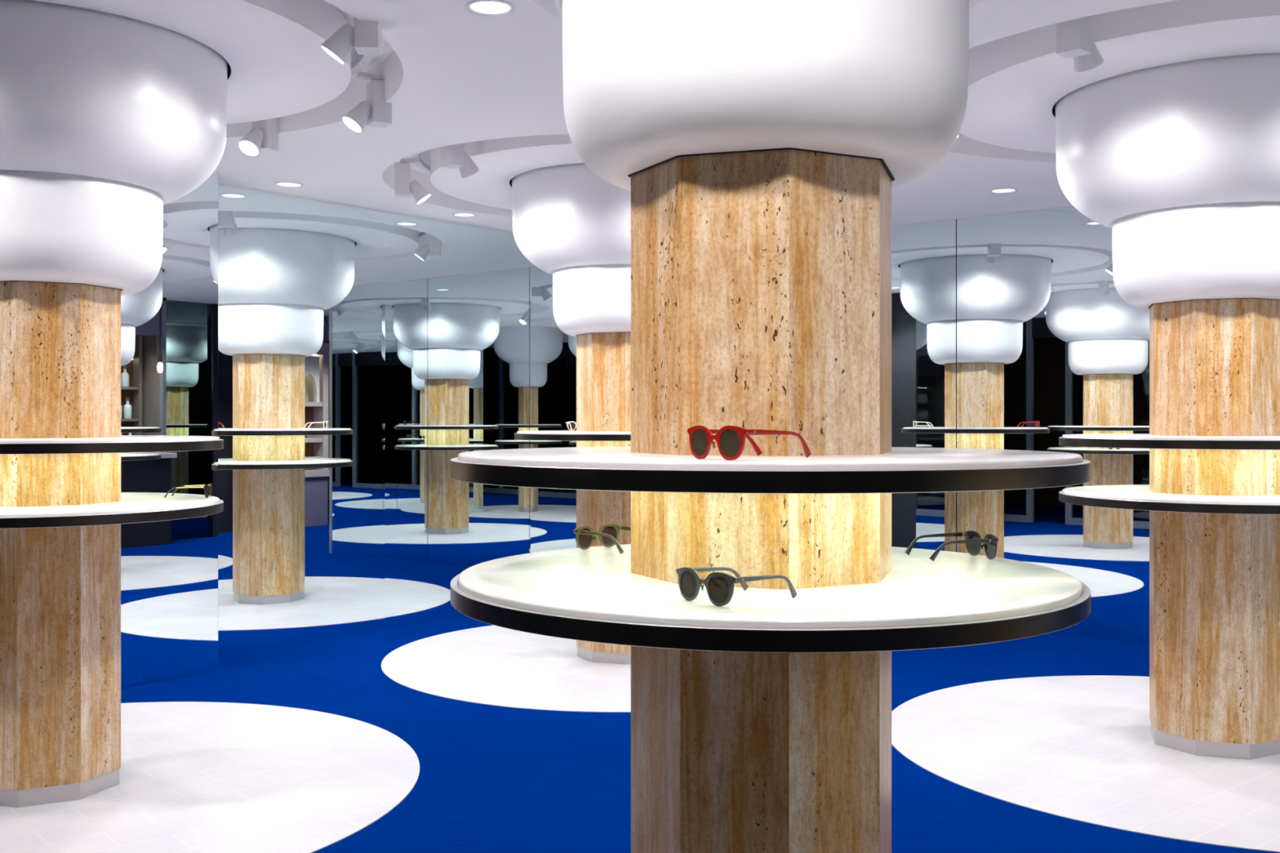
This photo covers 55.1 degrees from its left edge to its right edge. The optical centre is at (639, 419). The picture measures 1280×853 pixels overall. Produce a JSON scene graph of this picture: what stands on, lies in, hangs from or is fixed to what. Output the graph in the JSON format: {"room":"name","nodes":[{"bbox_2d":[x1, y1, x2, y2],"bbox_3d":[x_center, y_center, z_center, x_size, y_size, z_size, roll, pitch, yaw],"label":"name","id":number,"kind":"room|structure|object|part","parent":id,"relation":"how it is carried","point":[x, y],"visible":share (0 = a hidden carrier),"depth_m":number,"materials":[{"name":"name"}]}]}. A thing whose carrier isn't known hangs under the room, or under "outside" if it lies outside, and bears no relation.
{"room":"shop","nodes":[
{"label":"shop","id":0,"kind":"room"},
{"bbox_2d":[32,0,1279,231],"bbox_3d":[1.657,-1.372,3.607,18.248,0.170,16.998,0,0,40],"label":"ceiling","id":1,"kind":"structure","parent":0,"point":[493,86],"depth_m":4.74,"materials":[{"name":"white paint"}]},
{"bbox_2d":[273,182,303,187],"bbox_3d":[-1.920,-1.313,6.710,0.156,0.060,0.156,0,0,0],"label":"recessed light","id":2,"kind":"object","parent":1,"relation":"in","point":[288,184],"visible":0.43,"depth_m":6.76,"materials":[{"name":"white metal"}]},
{"bbox_2d":[351,54,373,76],"bbox_3d":[-2.095,-1.430,4.340,2.276,0.055,2.276,0,0,0],"label":"track","id":3,"kind":"object","parent":1,"relation":"attached to","point":[362,60],"visible":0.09,"depth_m":4.84,"materials":[{"name":"white metal"}]},
{"bbox_2d":[238,117,278,156],"bbox_3d":[-1.691,-1.281,5.423,0.094,0.243,0.191,0,0,20],"label":"track spotlight","id":4,"kind":"object","parent":3,"relation":"attached to","point":[263,137],"visible":0.7,"depth_m":5.43,"materials":[{"name":"white metal"}]},
{"bbox_2d":[320,17,382,64],"bbox_3d":[-0.943,-1.281,3.998,0.191,0.243,0.094,0,0,-4],"label":"track spotlight","id":5,"kind":"object","parent":3,"relation":"attached to","point":[366,37],"visible":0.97,"depth_m":3.96,"materials":[{"name":"white metal"}]},
{"bbox_2d":[342,71,391,133],"bbox_3d":[-1.110,-1.281,4.970,0.191,0.243,0.094,0,0,-33],"label":"track spotlight","id":6,"kind":"object","parent":3,"relation":"attached to","point":[374,112],"visible":0.98,"depth_m":4.96,"materials":[{"name":"white metal"}]},
{"bbox_2d":[411,152,430,174],"bbox_3d":[-0.096,-1.430,6.737,2.276,0.055,2.276,0,0,0],"label":"track","id":7,"kind":"object","parent":1,"relation":"attached to","point":[424,166],"visible":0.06,"depth_m":6.79,"materials":[{"name":"white metal"}]},
{"bbox_2d":[394,158,431,204],"bbox_3d":[-1.219,-1.281,6.599,0.191,0.243,0.094,0,0,-7],"label":"track spotlight","id":8,"kind":"object","parent":7,"relation":"attached to","point":[403,186],"visible":0.98,"depth_m":6.56,"materials":[{"name":"white metal"}]},
{"bbox_2d":[440,142,479,177],"bbox_3d":[-0.855,-1.281,5.870,0.094,0.243,0.191,0,0,41],"label":"track spotlight","id":9,"kind":"object","parent":7,"relation":"attached to","point":[454,156],"visible":0.71,"depth_m":5.82,"materials":[{"name":"white metal"}]},
{"bbox_2d":[452,212,477,217],"bbox_3d":[-1.100,-1.313,7.700,0.156,0.060,0.156,0,0,0],"label":"recessed light","id":10,"kind":"object","parent":1,"relation":"in","point":[461,214],"visible":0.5,"depth_m":7.74,"materials":[{"name":"white metal"}]},
{"bbox_2d":[465,0,515,16],"bbox_3d":[-0.467,-1.313,3.830,0.156,0.060,0.156,0,0,0],"label":"recessed light","id":11,"kind":"object","parent":1,"relation":"in","point":[481,7],"visible":0.98,"depth_m":3.88,"materials":[{"name":"white metal"}]},
{"bbox_2d":[989,187,1017,193],"bbox_3d":[2.040,-1.313,6.890,0.156,0.060,0.156,0,0,0],"label":"recessed light","id":12,"kind":"object","parent":1,"relation":"in","point":[1003,190],"visible":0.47,"depth_m":6.93,"materials":[{"name":"white metal"}]},
{"bbox_2d":[120,616,1279,852],"bbox_3d":[1.657,1.348,3.607,18.248,0.100,16.998,0,0,40],"label":"floor","id":13,"kind":"structure","parent":0,"point":[491,779],"depth_m":4.70,"materials":[{"name":"blue carpet"}]},
{"bbox_2d":[120,171,217,687],"bbox_3d":[-2.523,0.006,5.949,0.006,2.584,1.074,0,0,38],"label":"mirror panel","id":14,"kind":"object","parent":13,"relation":"on","point":[169,327],"visible":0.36,"depth_m":6.17,"materials":[{"name":"clear glass"}]},
{"bbox_2d":[0,702,419,852],"bbox_3d":[-2.095,1.296,4.340,2.592,0.004,2.592,0,0,0],"label":"disc","id":15,"kind":"object","parent":13,"relation":"on","point":[195,777],"visible":0.84,"depth_m":4.31,"materials":[{"name":"stone"}]},
{"bbox_2d":[0,0,227,808],"bbox_3d":[-2.095,-0.032,4.340,1.237,2.660,1.237,0,0,0],"label":"column","id":16,"kind":"structure","parent":15,"relation":"on","point":[108,120],"depth_m":4.11,"materials":[{"name":"stone"}]},
{"bbox_2d":[0,169,163,295],"bbox_3d":[-2.095,-0.652,4.340,0.764,0.380,0.764,0,0,0],"label":"column capital","id":17,"kind":"object","parent":16,"relation":"on","point":[100,231],"depth_m":4.07,"materials":[{"name":"white plastic"}]},
{"bbox_2d":[0,435,219,443],"bbox_3d":[-2.095,0.072,4.340,1.153,0.021,1.153,0,0,0],"label":"display shelf","id":18,"kind":"object","parent":16,"relation":"attached to","point":[3,438],"depth_m":4.10,"materials":[{"name":"stone"}]},
{"bbox_2d":[0,492,219,517],"bbox_3d":[-2.095,0.300,4.340,1.153,0.021,1.153,0,0,0],"label":"display shelf","id":19,"kind":"object","parent":16,"relation":"attached to","point":[128,504],"depth_m":4.12,"materials":[{"name":"stone"}]},
{"bbox_2d":[0,0,227,204],"bbox_3d":[-2.095,-1.083,4.340,1.208,0.558,1.208,0,0,0],"label":"column capital","id":20,"kind":"object","parent":16,"relation":"on","point":[87,95],"depth_m":3.94,"materials":[{"name":"white paint"}]},
{"bbox_2d":[164,483,212,497],"bbox_3d":[-1.674,0.263,4.554,0.149,0.053,0.144,0,0,-8],"label":"sunglasses","id":21,"kind":"object","parent":16,"relation":"on","point":[206,488],"visible":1,"depth_m":4.53,"materials":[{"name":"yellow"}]},
{"bbox_3d":[-1.604,0.263,4.564,0.008,0.053,0.144,0,0,-8],"label":"frame","id":22,"kind":"part","parent":21,"relation":"part of","materials":[{"name":"black plastic"}]},
{"bbox_2d":[381,625,631,712],"bbox_3d":[-0.096,1.296,6.737,2.592,0.004,2.592,0,0,0],"label":"disc","id":23,"kind":"object","parent":13,"relation":"on","point":[494,665],"visible":0.37,"depth_m":6.29,"materials":[{"name":"carpet"}]},
{"bbox_2d":[511,162,631,664],"bbox_3d":[-0.096,-0.032,6.737,1.208,2.660,1.208,0,0,0],"label":"column","id":24,"kind":"structure","parent":23,"relation":"on","point":[573,224],"depth_m":6.42,"materials":[{"name":"stone"}]},
{"bbox_2d":[565,421,576,430],"bbox_3d":[-0.347,0.035,7.081,0.144,0.053,0.151,0,0,-11],"label":"sunglasses","id":25,"kind":"object","parent":24,"relation":"on","point":[571,425],"visible":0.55,"depth_m":7.14,"materials":[{"name":"beige plastic"}]},
{"bbox_2d":[511,162,631,275],"bbox_3d":[-0.096,-1.083,6.737,1.208,0.558,1.208,0,0,0],"label":"column capital","id":26,"kind":"object","parent":24,"relation":"on","point":[566,218],"depth_m":6.25,"materials":[{"name":"white paint"}]},
{"bbox_2d":[516,430,631,434],"bbox_3d":[-0.096,0.072,6.737,1.153,0.021,1.153,0,0,0],"label":"display shelf","id":27,"kind":"object","parent":24,"relation":"attached to","point":[545,432],"depth_m":6.34,"materials":[{"name":"stone"}]},
{"bbox_2d":[552,264,631,336],"bbox_3d":[-0.096,-0.652,6.737,0.764,0.380,0.764,0,0,0],"label":"column capital","id":28,"kind":"object","parent":24,"relation":"on","point":[588,300],"depth_m":6.41,"materials":[{"name":"white plastic"}]},
{"bbox_2d":[891,675,1279,852],"bbox_3d":[2.302,1.296,4.919,2.592,0.004,2.592,0,0,0],"label":"disc","id":29,"kind":"object","parent":13,"relation":"on","point":[1082,748],"visible":0.8,"depth_m":4.65,"materials":[{"name":"stone"}]},
{"bbox_2d":[1055,53,1279,759],"bbox_3d":[2.302,-0.032,4.919,1.208,2.660,1.208,0,0,0],"label":"column","id":30,"kind":"structure","parent":29,"relation":"on","point":[1180,161],"depth_m":4.69,"materials":[{"name":"stone"}]},
{"bbox_2d":[1055,53,1279,228],"bbox_3d":[2.302,-1.083,4.919,1.208,0.558,1.208,0,0,0],"label":"bowl","id":31,"kind":"object","parent":30,"relation":"on","point":[1202,134],"depth_m":4.50,"materials":[{"name":"white paint"}]},
{"bbox_2d":[1062,433,1279,440],"bbox_3d":[2.302,0.072,4.919,1.153,0.021,1.153,0,0,0],"label":"display shelf","id":32,"kind":"object","parent":30,"relation":"attached to","point":[1104,437],"depth_m":4.62,"materials":[{"name":"stone"}]},
{"bbox_2d":[1062,484,1279,505],"bbox_3d":[2.302,0.300,4.919,1.153,0.021,1.153,0,0,0],"label":"display shelf","id":33,"kind":"object","parent":30,"relation":"attached to","point":[1108,495],"depth_m":4.69,"materials":[{"name":"stone"}]},
{"bbox_2d":[1111,201,1279,309],"bbox_3d":[2.302,-0.652,4.919,0.764,0.380,0.764,0,0,0],"label":"bowl","id":34,"kind":"object","parent":30,"relation":"on","point":[1166,255],"depth_m":4.63,"materials":[{"name":"white plastic"}]},
{"bbox_3d":[0.234,1.296,2.349,2.592,0.004,2.592,0,0,0],"label":"disc","id":35,"kind":"object","parent":13,"relation":"on","visible":0},
{"bbox_2d":[450,0,1090,852],"bbox_3d":[0.234,-0.032,2.349,1.208,2.660,1.208,0,0,0],"label":"column","id":36,"kind":"structure","parent":35,"relation":"on","point":[760,148],"depth_m":2.12,"materials":[{"name":"stone"}]},
{"bbox_2d":[573,524,631,554],"bbox_3d":[-0.047,0.263,2.711,0.144,0.053,0.151,0,0,-45],"label":"sunglasses","id":37,"kind":"object","parent":36,"relation":"on","point":[608,534],"visible":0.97,"depth_m":2.75,"materials":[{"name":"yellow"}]},
{"bbox_3d":[-0.097,0.263,2.761,0.144,0.053,0.010,0,0,-45],"label":"frame","id":38,"kind":"part","parent":37,"relation":"part of","materials":[{"name":"yellow"}]},
{"bbox_2d":[675,567,797,606],"bbox_3d":[0.158,0.263,1.981,0.151,0.053,0.144,0,0,-38],"label":"sunglasses","id":39,"kind":"object","parent":36,"relation":"on","point":[719,586],"visible":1,"depth_m":1.94,"materials":[{"name":"grey plastic"}]},
{"bbox_3d":[0.102,0.263,1.938,0.010,0.053,0.144,0,0,-38],"label":"frame","id":40,"kind":"part","parent":39,"relation":"part of","materials":[{"name":"grey plastic"}]},
{"bbox_2d":[687,425,811,460],"bbox_3d":[0.174,0.035,1.940,0.151,0.053,0.144,0,0,-36],"label":"sunglasses","id":41,"kind":"object","parent":36,"relation":"on","point":[730,439],"visible":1,"depth_m":1.89,"materials":[{"name":"red plastic"}]},
{"bbox_3d":[0.117,0.035,1.898,0.010,0.053,0.144,0,0,-36],"label":"frame","id":42,"kind":"part","parent":41,"relation":"part of","materials":[{"name":"red plastic"}]},
{"bbox_2d":[562,0,968,191],"bbox_3d":[0.234,-0.652,2.349,0.764,0.380,0.764,0,0,0],"label":"bowl","id":43,"kind":"object","parent":36,"relation":"on","point":[651,87],"depth_m":2.04,"materials":[{"name":"white plastic"}]},
{"bbox_2d":[457,446,1082,470],"bbox_3d":[0.234,0.072,2.349,1.153,0.021,1.153,0,0,0],"label":"display shelf","id":44,"kind":"object","parent":36,"relation":"attached to","point":[597,458],"depth_m":1.98,"materials":[{"name":"stone"}]},
{"bbox_2d":[457,544,1082,628],"bbox_3d":[0.234,0.300,2.349,1.153,0.021,1.153,0,0,0],"label":"display shelf","id":45,"kind":"object","parent":36,"relation":"attached to","point":[596,587],"depth_m":2.03,"materials":[{"name":"stone"}]},
{"bbox_2d":[905,530,998,561],"bbox_3d":[0.648,0.263,2.563,0.151,0.053,0.144,0,0,-13],"label":"sunglasses","id":46,"kind":"object","parent":36,"relation":"on","point":[973,541],"visible":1,"depth_m":2.58,"materials":[{"name":"black plastic"}]},
{"bbox_3d":[0.717,0.263,2.579,0.010,0.053,0.144,0,0,-13],"label":"frame","id":47,"kind":"part","parent":46,"relation":"part of","materials":[{"name":"black plastic"}]},
{"bbox_3d":[-1.543,0.005,7.718,3.309,2.585,4.028,0,0,0],"label":"wall","id":48,"kind":"structure","parent":0,"visible":0},
{"bbox_2d":[217,183,385,658],"bbox_3d":[-1.985,0.006,7.058,0.006,2.584,1.304,0,0,39],"label":"mirror panel","id":49,"kind":"object","parent":48,"relation":"attached to","point":[301,281],"visible":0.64,"depth_m":7.09,"materials":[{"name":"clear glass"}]},
{"bbox_2d":[385,211,530,630],"bbox_3d":[-1.170,0.006,8.059,0.006,2.584,1.267,0,0,40],"label":"mirror panel","id":50,"kind":"object","parent":48,"relation":"attached to","point":[458,295],"visible":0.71,"depth_m":7.96,"materials":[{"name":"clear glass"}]},
{"bbox_2d":[530,262,576,552],"bbox_3d":[-0.372,0.006,9.040,0.006,2.584,1.249,0,0,39],"label":"mirror panel","id":51,"kind":"object","parent":48,"relation":"attached to","point":[553,351],"visible":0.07,"depth_m":8.70,"materials":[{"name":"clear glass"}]},
{"bbox_3d":[1.572,0.005,8.346,3.079,2.585,2.612,0,0,0],"label":"wall","id":52,"kind":"structure","parent":0,"visible":0},
{"bbox_2d":[891,218,956,551],"bbox_3d":[1.530,0.006,8.283,1.294,2.584,0.006,0,0,40],"label":"mirror panel","id":53,"kind":"object","parent":52,"relation":"attached to","point":[924,255],"visible":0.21,"depth_m":8.01,"materials":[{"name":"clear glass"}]},
{"bbox_2d":[956,205,1149,644],"bbox_3d":[2.519,0.006,7.455,1.274,2.584,0.006,0,0,40],"label":"mirror panel","id":54,"kind":"object","parent":52,"relation":"attached to","point":[1049,348],"visible":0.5,"depth_m":7.43,"materials":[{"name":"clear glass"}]},
{"bbox_3d":[2.302,-1.430,4.919,2.276,0.055,2.276,0,0,0],"label":"track","id":55,"kind":"object","parent":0,"visible":0},
{"bbox_2d":[1056,15,1103,71],"bbox_3d":[1.464,-1.281,4.072,0.094,0.243,0.191,0,0,45],"label":"track spotlight","id":56,"kind":"object","parent":55,"relation":"attached to","point":[1074,39],"visible":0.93,"depth_m":4.02,"materials":[{"name":"white metal"}]}
]}

